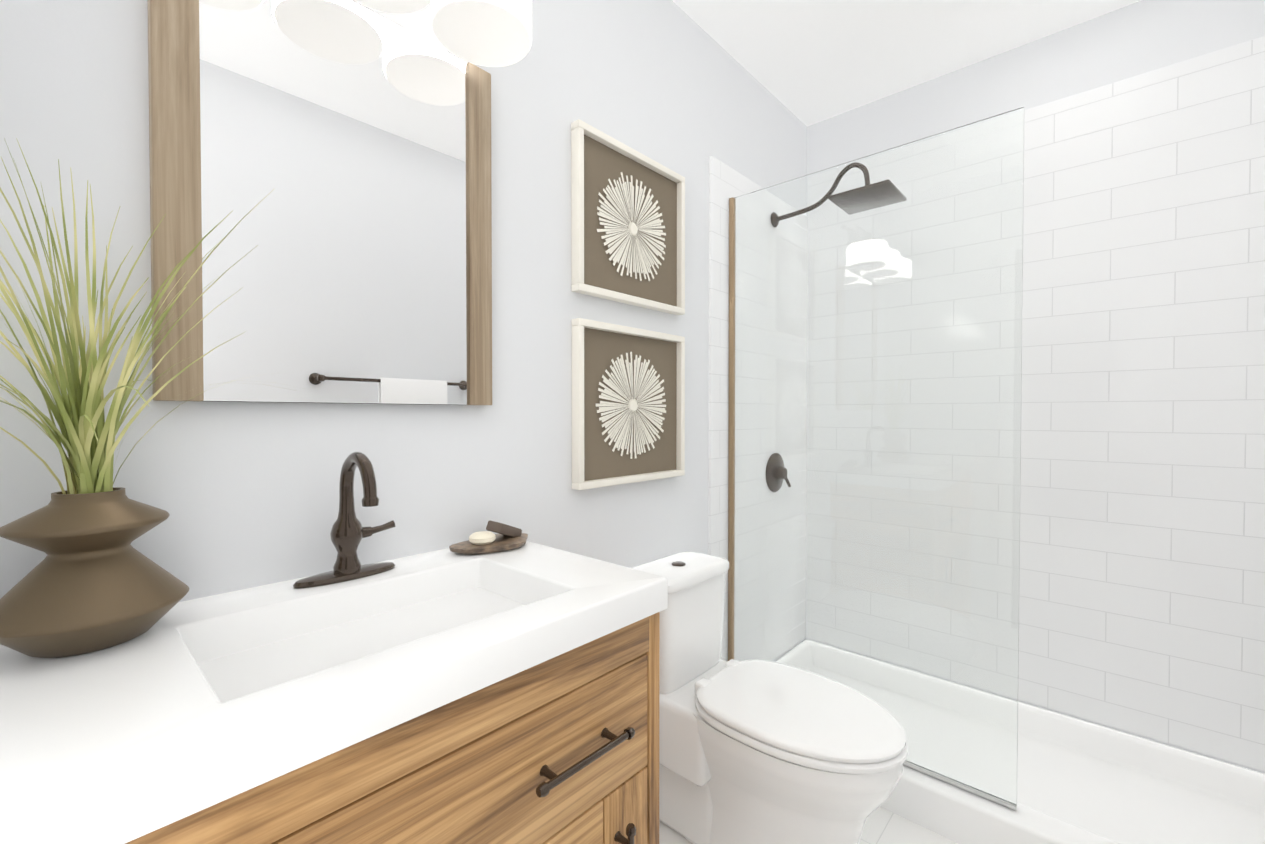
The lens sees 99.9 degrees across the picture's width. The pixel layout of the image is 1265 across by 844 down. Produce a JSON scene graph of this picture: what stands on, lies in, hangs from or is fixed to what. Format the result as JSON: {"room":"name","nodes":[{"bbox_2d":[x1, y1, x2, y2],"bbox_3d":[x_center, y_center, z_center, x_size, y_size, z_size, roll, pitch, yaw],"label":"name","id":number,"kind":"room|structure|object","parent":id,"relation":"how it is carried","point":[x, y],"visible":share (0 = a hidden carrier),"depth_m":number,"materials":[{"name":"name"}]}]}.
{"room":"bathroom","nodes":[
{"label":"bathroom","id":0,"kind":"room"},
{"bbox_2d":[0,0,806,601],"bbox_3d":[-0.076,-0.108,1.590,0.120,2.485,2.734,1,1,42],"label":"wall","id":1,"kind":"structure","parent":0,"point":[244,494],"depth_m":1.10,"materials":[{"name":"white paint"}]},
{"bbox_2d":[147,0,491,404],"bbox_3d":[-0.515,-0.403,0.989,0.029,0.737,0.567,1,1,42],"label":"mirror","id":2,"kind":"object","parent":1,"relation":"attached to","point":[355,137],"visible":0.98,"depth_m":0.94,"materials":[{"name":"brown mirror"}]},
{"bbox_2d":[354,0,531,66],"bbox_3d":[-0.446,-0.884,0.912,0.224,0.243,0.608,1,1,42],"label":"sconce","id":3,"kind":"object","parent":1,"relation":"attached to","point":[492,33],"visible":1,"depth_m":1.03,"materials":[{"name":"white glass"}]},
{"bbox_2d":[571,318,684,489],"bbox_3d":[0.004,-0.049,1.566,0.031,0.449,0.460,1,1,42],"label":"picture","id":4,"kind":"object","parent":1,"relation":"attached to","point":[628,404],"visible":1,"depth_m":1.54,"materials":[{"name":"white"}]},
{"bbox_2d":[571,119,684,314],"bbox_3d":[0.004,-0.566,1.558,0.031,0.440,0.460,1,1,42],"label":"picture","id":5,"kind":"object","parent":1,"relation":"attached to","point":[627,224],"visible":1,"depth_m":1.53,"materials":[{"name":"white"}]},
{"bbox_2d":[708,156,762,660],"bbox_3d":[0.541,0.033,2.175,0.012,1.942,0.801,1,1,42],"label":"wall tile","id":6,"kind":"structure","parent":1,"relation":"attached to","point":[726,182],"depth_m":1.91,"materials":[{"name":"white tile"}]},
{"bbox_2d":[659,806,957,843],"bbox_3d":[0.533,1.193,1.056,6.764,0.100,7.734,1,1,42],"label":"floor","id":7,"kind":"structure","parent":0,"point":[882,825],"depth_m":1.47,"materials":[{"name":"tile"}]},
{"bbox_2d":[0,452,667,843],"bbox_3d":[-0.393,0.600,0.782,0.506,1.094,0.854,1,1,42],"label":"bathroom vanity","id":8,"kind":"object","parent":7,"relation":"on","point":[448,696],"visible":1,"depth_m":0.66,"materials":[{"name":"brown"}]},
{"bbox_2d":[0,138,307,657],"bbox_3d":[-0.589,-0.030,0.663,0.352,0.615,0.420,1,1,42],"label":"vase","id":9,"kind":"object","parent":8,"relation":"on","point":[94,580],"visible":1,"depth_m":0.65,"materials":[{"name":"brown metal"}]},
{"bbox_2d":[449,520,527,554],"bbox_3d":[-0.298,0.242,1.144,0.111,0.058,0.183,1,1,42],"label":"soap dish","id":10,"kind":"object","parent":8,"relation":"on","point":[508,538],"visible":1,"depth_m":1.11,"materials":[{"name":"stone"}]},
{"bbox_2d":[632,551,907,843],"bbox_3d":[0.336,0.781,1.422,0.727,0.712,0.374,1,1,42],"label":"toilet","id":11,"kind":"object","parent":7,"relation":"on","point":[760,752],"visible":0.92,"depth_m":1.33,"materials":[{"name":"white ceramic"}]},
{"bbox_2d":[880,701,1264,843],"bbox_3d":[1.120,1.073,1.703,1.498,0.120,0.720,1,1,42],"label":"shower tray","id":12,"kind":"object","parent":7,"relation":"on","point":[1079,781],"visible":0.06,"depth_m":1.53,"materials":[{"name":"white ceramic"}]},
{"bbox_2d":[728,107,1023,809],"bbox_3d":[0.683,0.099,1.673,0.872,1.824,0.022,1,1,42],"label":"glass screen","id":13,"kind":"object","parent":12,"relation":"on","point":[875,377],"visible":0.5,"depth_m":1.58,"materials":[{"name":"clear glass"}]},
{"bbox_2d":[672,0,1140,125],"bbox_3d":[0.533,-1.392,1.019,1.764,0.100,2.734,1,1,42],"label":"ceiling","id":14,"kind":"structure","parent":0,"point":[808,62],"depth_m":1.88,"materials":[{"name":"white paint"}]},
{"bbox_2d":[807,0,1264,773],"bbox_3d":[1.410,-0.114,2.006,1.524,2.485,0.120,1,1,42],"label":"wall","id":15,"kind":"structure","parent":0,"point":[1137,38],"depth_m":1.86,"materials":[{"name":"white paint"}]},
{"bbox_2d":[1018,36,1264,770],"bbox_3d":[1.366,-0.054,1.958,1.500,2.123,0.012,1,1,42],"label":"wall tile","id":16,"kind":"structure","parent":15,"relation":"attached to","point":[1142,554],"depth_m":1.70,"materials":[{"name":"white tile"}]}
]}

